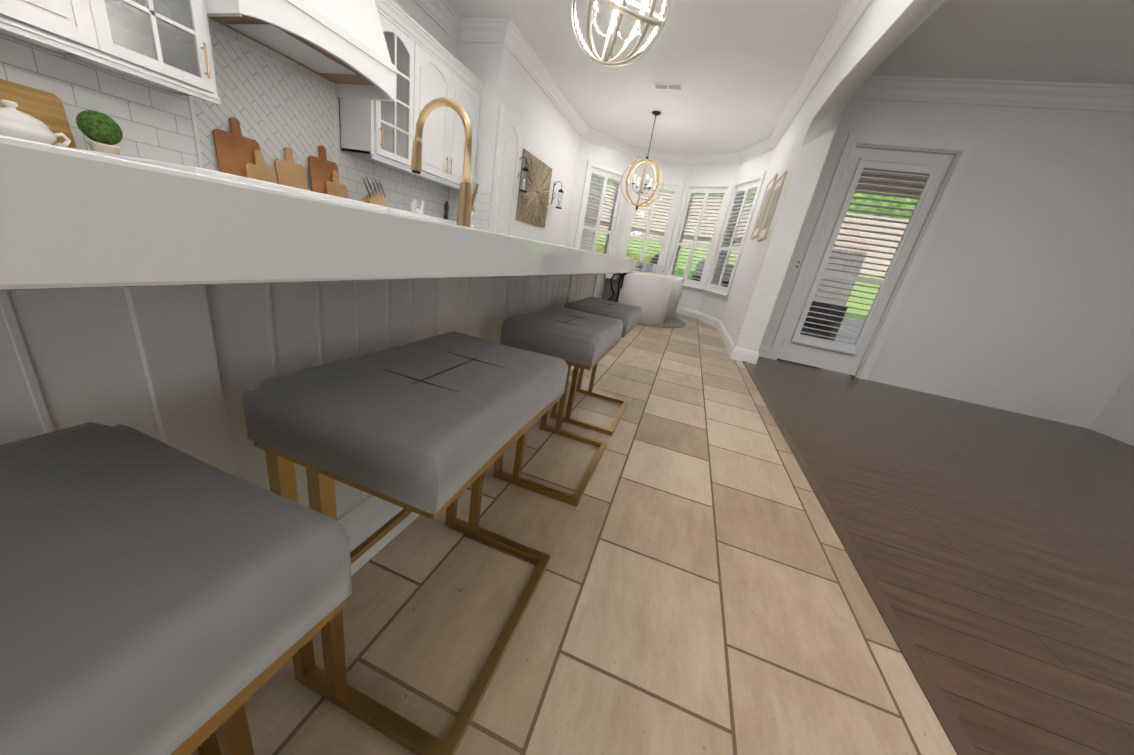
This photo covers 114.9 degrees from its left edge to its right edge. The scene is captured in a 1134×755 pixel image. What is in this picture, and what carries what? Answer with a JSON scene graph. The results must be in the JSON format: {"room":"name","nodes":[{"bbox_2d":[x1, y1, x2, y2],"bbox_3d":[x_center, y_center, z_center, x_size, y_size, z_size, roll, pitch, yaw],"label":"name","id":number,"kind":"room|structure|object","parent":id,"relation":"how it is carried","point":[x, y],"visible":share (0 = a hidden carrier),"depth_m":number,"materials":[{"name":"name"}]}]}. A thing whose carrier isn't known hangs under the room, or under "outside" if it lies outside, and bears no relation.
{"room":"kitchen","nodes":[
{"label":"kitchen","id":0,"kind":"room"},
{"bbox_2d":[0,99,70,147],"bbox_3d":[-2.371,-1.075,1.558,0.200,0.203,0.298,15,20,15],"label":"tureen","id":1,"kind":"object","parent":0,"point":[14,123],"visible":0.75,"depth_m":1.53,"materials":[{"name":"ceramic"}]},
{"bbox_2d":[0,79,76,148],"bbox_3d":[-2.591,-1.190,1.623,0.061,0.300,0.460,15,20,15],"label":"board","id":2,"kind":"object","parent":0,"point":[46,108],"visible":0.53,"depth_m":1.74,"materials":[{"name":"brown wood"}]},
{"bbox_2d":[76,110,122,154],"bbox_3d":[-2.334,-1.190,1.819,0.144,0.257,0.144,15,20,15],"label":"topiary","id":3,"kind":"object","parent":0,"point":[103,131],"visible":0.83,"depth_m":1.78,"materials":[{"name":"green plant"}]},
{"bbox_2d":[212,117,283,184],"bbox_3d":[-2.239,-1.536,2.531,0.079,0.460,0.340,15,20,15],"label":"cutting board","id":4,"kind":"object","parent":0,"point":[238,153],"depth_m":2.50,"materials":[{"name":"brown wood"}]},
{"bbox_2d":[280,147,311,190],"bbox_3d":[-2.159,-1.587,2.834,0.049,0.380,0.230,15,20,15],"label":"cutting board","id":5,"kind":"object","parent":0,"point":[294,174],"depth_m":2.84,"materials":[{"name":"brown wood"}]},
{"bbox_2d":[312,146,347,198],"bbox_3d":[-2.040,-1.708,3.098,0.079,0.470,0.310,15,20,15],"label":"cutting board","id":6,"kind":"object","parent":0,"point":[325,175],"depth_m":3.07,"materials":[{"name":"brown wood"}]},
{"bbox_2d":[361,177,386,206],"bbox_3d":[-1.811,-1.702,3.414,0.110,0.328,0.293,15,20,15],"label":"knife block","id":7,"kind":"object","parent":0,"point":[372,197],"visible":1,"depth_m":3.37,"materials":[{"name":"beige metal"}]},
{"bbox_2d":[411,198,424,214],"bbox_3d":[-1.620,-1.817,3.929,0.090,0.263,0.223,15,20,15],"label":"rooster","id":8,"kind":"object","parent":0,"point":[415,209],"visible":0.67,"depth_m":3.90,"materials":[{"name":"white ceramic"}]},
{"bbox_2d":[444,201,448,219],"bbox_3d":[-1.519,-2.049,4.547,0.060,0.320,0.058,15,20,15],"label":"pepper mill","id":9,"kind":"object","parent":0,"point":[446,207],"visible":0.58,"depth_m":4.51,"materials":[{"name":"brown"}]},
{"bbox_2d":[392,0,581,245],"bbox_3d":[-2.090,-1.798,2.182,0.750,3.070,11.400,15,20,15],"label":"wall","id":10,"kind":"structure","parent":0,"point":[551,137],"depth_m":4.61,"materials":[{"name":"white paint"}]},
{"bbox_2d":[224,0,395,67],"bbox_3d":[-1.713,-2.848,2.237,0.598,1.028,1.060,15,20,15],"label":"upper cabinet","id":11,"kind":"object","parent":10,"relation":"attached to","point":[362,33],"depth_m":2.41,"materials":[{"name":"white paint"}]},
{"bbox_2d":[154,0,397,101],"bbox_3d":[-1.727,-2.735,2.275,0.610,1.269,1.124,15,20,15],"label":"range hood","id":12,"kind":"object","parent":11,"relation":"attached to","point":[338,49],"depth_m":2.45,"materials":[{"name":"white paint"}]},
{"bbox_2d":[490,104,523,234],"bbox_3d":[-0.856,-2.150,4.836,0.196,2.350,0.560,15,20,15],"label":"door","id":13,"kind":"structure","parent":10,"relation":"attached to","point":[509,141],"depth_m":4.62,"materials":[{"name":"white paint"}]},
{"bbox_2d":[518,157,528,192],"bbox_3d":[-0.607,-2.739,4.873,0.192,0.424,0.101,15,20,15],"label":"sconce","id":14,"kind":"object","parent":10,"relation":"attached to","point":[523,190],"visible":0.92,"depth_m":4.88,"materials":[{"name":"black metal"}]},
{"bbox_2d":[516,149,551,227],"bbox_3d":[-0.463,-2.830,5.554,0.074,0.907,1.080,15,20,15],"label":"art","id":15,"kind":"object","parent":10,"relation":"attached to","point":[532,205],"visible":0.94,"depth_m":5.43,"materials":[{"name":"beige"}]},
{"bbox_2d":[551,181,563,208],"bbox_3d":[-0.154,-3.121,6.174,0.192,0.424,0.101,15,20,15],"label":"sconce","id":16,"kind":"object","parent":10,"relation":"attached to","point":[559,201],"visible":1,"depth_m":6.18,"materials":[{"name":"black metal"}]},
{"bbox_2d":[244,301,956,754],"bbox_3d":[-1.242,-0.380,3.402,5.930,0.100,13.800,15,20,15],"label":"floor","id":17,"kind":"structure","parent":0,"point":[700,589],"depth_m":1.01,"materials":[{"name":"tile"}]},
{"bbox_2d":[0,422,351,754],"bbox_3d":[-0.475,0.465,0.235,0.392,0.658,0.528,15,20,15],"label":"stool","id":18,"kind":"object","parent":17,"relation":"on","point":[157,597],"visible":1,"depth_m":0.26,"materials":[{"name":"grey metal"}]},
{"bbox_2d":[0,277,597,575],"bbox_3d":[-0.671,-0.144,1.534,0.788,0.874,3.165,15,20,15],"label":"kitchen island","id":19,"kind":"object","parent":17,"relation":"on","point":[180,307],"depth_m":0.58,"materials":[{"name":"white paint"}]},
{"bbox_2d":[0,135,663,304],"bbox_3d":[-0.372,-0.520,1.344,1.237,0.045,3.240,15,20,15],"label":"island countertop","id":20,"kind":"structure","parent":19,"relation":"on","point":[76,224],"depth_m":0.16,"materials":[{"name":"white stone"}]},
{"bbox_2d":[410,97,478,231],"bbox_3d":[-0.450,-0.779,1.335,0.266,0.417,0.092,15,20,15],"label":"faucet","id":21,"kind":"object","parent":20,"relation":"on","point":[466,209],"depth_m":1.30,"materials":[{"name":"gold metal"}]},
{"bbox_2d":[242,332,567,754],"bbox_3d":[-0.267,0.290,0.832,0.392,0.658,0.528,15,20,15],"label":"stool","id":22,"kind":"object","parent":17,"relation":"on","point":[433,428],"visible":0.9,"depth_m":0.59,"materials":[{"name":"gold metal"}]},
{"bbox_2d":[493,306,622,506],"bbox_3d":[-0.011,0.073,1.569,0.392,0.658,0.528,15,20,15],"label":"stool","id":23,"kind":"object","parent":17,"relation":"on","point":[579,339],"visible":0.77,"depth_m":1.39,"materials":[{"name":"gold metal"}]},
{"bbox_2d":[551,297,641,435],"bbox_3d":[0.198,-0.103,2.169,0.392,0.658,0.528,15,20,15],"label":"stool","id":24,"kind":"object","parent":17,"relation":"on","point":[628,315],"visible":0.67,"depth_m":2.04,"materials":[{"name":"gold metal"}]},
{"bbox_2d":[638,317,685,327],"bbox_3d":[0.955,-1.256,6.776,2.510,0.011,2.510,15,20,15],"label":"jute rug","id":25,"kind":"object","parent":17,"relation":"on","point":[674,322],"visible":0.15,"depth_m":6.21,"materials":[{"name":"beige wicker"}]},
{"bbox_2d":[595,274,605,298],"bbox_3d":[0.259,-1.655,6.393,0.799,0.760,0.799,15,20,15],"label":"dining chair","id":26,"kind":"object","parent":25,"relation":"on","point":[600,286],"visible":0.06,"depth_m":6.16,"materials":[{"name":"white fabric"}]},
{"bbox_2d":[602,273,622,302],"bbox_3d":[0.719,-1.957,7.469,0.798,0.760,0.798,15,20,15],"label":"dining chair","id":27,"kind":"object","parent":25,"relation":"on","point":[607,293],"visible":0.21,"depth_m":7.21,"materials":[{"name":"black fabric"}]},
{"bbox_2d":[608,272,672,301],"bbox_3d":[1.019,-1.644,6.749,1.700,0.748,1.700,15,20,15],"label":"dining table","id":28,"kind":"object","parent":25,"relation":"on","point":[622,278],"visible":0.08,"depth_m":6.67,"materials":[{"name":"brown wood"}]},
{"bbox_2d":[619,273,673,324],"bbox_3d":[1.294,-1.343,6.015,0.800,0.760,0.800,15,20,15],"label":"dining chair","id":29,"kind":"object","parent":25,"relation":"on","point":[649,294],"visible":0.92,"depth_m":5.68,"materials":[{"name":"white fabric"}]},
{"bbox_2d":[662,274,683,317],"bbox_3d":[1.793,-1.633,7.077,0.798,0.760,0.798,15,20,15],"label":"dining chair","id":30,"kind":"object","parent":25,"relation":"on","point":[674,297],"visible":0.19,"depth_m":6.81,"materials":[{"name":"white fabric"}]},
{"bbox_2d":[566,138,773,320],"bbox_3d":[1.794,-2.958,7.351,3.660,3.070,1.688,15,20,15],"label":"wall","id":31,"kind":"structure","parent":0,"point":[712,306],"depth_m":7.26,"materials":[{"name":"white paint"}]},
{"bbox_2d":[574,160,627,254],"bbox_3d":[0.644,-3.307,7.696,1.070,2.085,0.260,-3,23,-32],"label":"window","id":32,"kind":"structure","parent":31,"relation":"in","point":[605,172],"depth_m":7.58,"materials":[{"name":"white paint"}]},
{"bbox_2d":[619,175,683,273],"bbox_3d":[1.777,-3.208,7.966,1.070,2.085,0.260,12,19,7],"label":"window","id":33,"kind":"structure","parent":31,"relation":"in","point":[675,187],"depth_m":7.85,"materials":[{"name":"white paint"}]},
{"bbox_2d":[664,181,733,292],"bbox_3d":[2.696,-2.892,7.522,0.260,2.085,1.070,-8,26,-42],"label":"window","id":34,"kind":"structure","parent":31,"relation":"in","point":[686,204],"depth_m":7.46,"materials":[{"name":"white paint"}]},
{"bbox_2d":[702,171,765,300],"bbox_3d":[3.087,-2.522,6.666,0.260,2.085,1.070,8,19,-6],"label":"window","id":35,"kind":"structure","parent":31,"relation":"in","point":[737,202],"depth_m":6.71,"materials":[{"name":"white paint"}]},
{"bbox_2d":[444,0,1133,154],"bbox_3d":[1.043,-2.660,1.937,9.800,0.600,13.800,15,20,15],"label":"ceiling","id":36,"kind":"structure","parent":0,"point":[737,69],"depth_m":3.55,"materials":[{"name":"white paint"}]},
{"bbox_2d":[571,0,671,66],"bbox_3d":[0.305,-2.066,1.456,0.448,1.323,0.418,15,20,15],"label":"pendant light","id":37,"kind":"object","parent":36,"relation":"hanging from","point":[620,10],"visible":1,"depth_m":1.63,"materials":[{"name":"beige wood"}]},
{"bbox_2d":[621,111,663,209],"bbox_3d":[1.250,-3.387,5.717,0.675,1.367,0.667,15,20,15],"label":"dining chandelier","id":38,"kind":"object","parent":36,"relation":"hanging from","point":[646,160],"visible":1,"depth_m":5.72,"materials":[{"name":"brown wood"}]},
{"bbox_2d":[653,83,682,90],"bbox_3d":[1.296,-3.726,4.635,0.380,0.010,0.170,15,20,15],"label":"ceiling vent","id":39,"kind":"object","parent":36,"relation":"in","point":[667,86],"visible":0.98,"depth_m":4.60,"materials":[{"name":"white metal"}]},
{"bbox_2d":[721,0,945,351],"bbox_3d":[1.421,-0.823,1.136,0.250,3.070,11.200,15,20,15],"label":"wall","id":40,"kind":"structure","parent":0,"point":[882,31],"depth_m":3.75,"materials":[{"name":"white paint"}]},
{"bbox_2d":[618,294,771,363],"bbox_3d":[-0.508,-0.336,3.253,5.200,0.150,11.570,15,20,15],"label":"baseboard","id":41,"kind":"structure","parent":40,"relation":"attached to","point":[740,354],"depth_m":4.82,"materials":[{"name":"white paint"}]},
{"bbox_2d":[751,173,777,238],"bbox_3d":[2.723,-2.338,5.018,0.025,0.750,0.600,15,20,15],"label":"picture frame","id":42,"kind":"object","parent":40,"relation":"attached to","point":[768,190],"depth_m":5.04,"materials":[{"name":"beige wood"}]},
{"bbox_2d":[757,171,787,240],"bbox_3d":[2.477,-2.046,4.393,0.025,0.700,0.550,15,20,15],"label":"picture frame","id":43,"kind":"object","parent":40,"relation":"attached to","point":[773,190],"depth_m":4.38,"materials":[{"name":"beige wood"}]},
{"bbox_2d":[413,0,1133,164],"bbox_3d":[1.718,-2.404,1.321,7.700,0.155,12.570,15,20,15],"label":"crown molding","id":44,"kind":"structure","parent":40,"relation":"attached to","point":[447,19],"depth_m":3.70,"materials":[{"name":"white paint"}]},
{"bbox_2d":[742,356,1133,754],"bbox_3d":[2.663,1.399,0.259,3.895,0.110,9.600,15,20,15],"label":"floor","id":45,"kind":"structure","parent":0,"point":[990,551],"depth_m":1.59,"materials":[{"name":"brown wood"}]},
{"bbox_2d":[761,99,1133,428],"bbox_3d":[4.365,-1.339,4.026,3.540,3.070,0.200,15,20,15],"label":"wall","id":46,"kind":"structure","parent":0,"point":[1020,297],"depth_m":3.82,"materials":[{"name":"white paint"}]},
{"bbox_2d":[793,259,802,269],"bbox_3d":[2.829,-1.387,4.432,0.075,0.115,0.007,15,20,15],"label":"electrical outlet plate","id":47,"kind":"object","parent":46,"relation":"attached to","point":[798,263],"depth_m":4.43,"materials":[{"name":"white paint"}]},
{"bbox_2d":[768,132,978,379],"bbox_3d":[3.447,-1.348,4.320,1.150,2.600,0.222,15,20,15],"label":"door","id":48,"kind":"structure","parent":46,"relation":"attached to","point":[791,343],"depth_m":4.17,"materials":[{"name":"white paint"}]},
{"bbox_2d":[1089,363,1133,445],"bbox_3d":[4.675,0.364,-0.636,0.200,3.070,9.400,15,20,15],"label":"wall","id":49,"kind":"structure","parent":0,"point":[1116,419],"depth_m":3.76,"materials":[{"name":"white paint"}]},
{"label":"outside","id":50,"kind":"structure","parent":0,"visible":0},
{"bbox_2d":[596,233,883,344],"bbox_3d":[5.234,-3.033,11.165,26.000,2.200,14.150,15,20,15],"label":"ground","id":51,"kind":"structure","parent":50,"point":[857,311],"depth_m":13.10,"materials":[{"name":"green plant"}]},
{"bbox_2d":[595,245,604,252],"label":"plants","id":52,"kind":"object","parent":51,"relation":"on","point":[601,246],"depth_m":10.11,"materials":[{"name":"green plant"}]},
{"bbox_2d":[626,250,654,262],"label":"plants","id":53,"kind":"object","parent":51,"relation":"on","point":[653,255],"depth_m":9.87,"materials":[{"name":"green plant"}]},
{"bbox_2d":[650,253,659,263],"bbox_3d":[2.217,-2.382,8.753,0.700,1.330,0.600,15,20,15],"label":"grill","id":54,"kind":"object","parent":51,"relation":"on","point":[654,262],"depth_m":8.48,"materials":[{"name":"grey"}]},
{"bbox_2d":[673,263,695,279],"label":"plants","id":55,"kind":"object","parent":51,"relation":"on","point":[678,266],"depth_m":11.74,"materials":[{"name":"green plant"}]},
{"bbox_2d":[692,259,733,286],"bbox_3d":[3.625,-2.225,9.073,1.090,1.280,0.650,15,20,15],"label":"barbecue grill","id":56,"kind":"object","parent":51,"relation":"on","point":[725,274],"depth_m":8.72,"materials":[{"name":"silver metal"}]},
{"bbox_2d":[580,174,877,305],"bbox_3d":[3.453,-3.085,8.473,12.000,3.500,8.150,15,20,15],"label":"brick","id":57,"kind":"object","parent":51,"relation":"on","point":[840,267],"depth_m":9.24,"materials":[{"name":"beige brick"}]},
{"bbox_2d":[854,168,928,198],"bbox_3d":[5.997,-2.765,4.934,5.300,0.150,3.150,15,20,15],"label":"roof","id":58,"kind":"structure","parent":57,"relation":"attached to","point":[889,183],"depth_m":5.87,"materials":[{"name":"brown"}]},
{"bbox_2d":[599,175,917,275],"bbox_3d":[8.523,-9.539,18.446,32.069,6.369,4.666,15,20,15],"label":"fence","id":59,"kind":"object","parent":51,"relation":"on","point":[866,271],"depth_m":16.22,"materials":[{"name":"beige wood"}]},
{"bbox_2d":[802,302,847,340],"bbox_3d":[3.706,-0.746,5.584,0.700,0.850,0.700,25,25,38],"label":"patio chair","id":60,"kind":"object","parent":51,"relation":"on","point":[830,312],"depth_m":5.56,"materials":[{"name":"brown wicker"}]}
]}

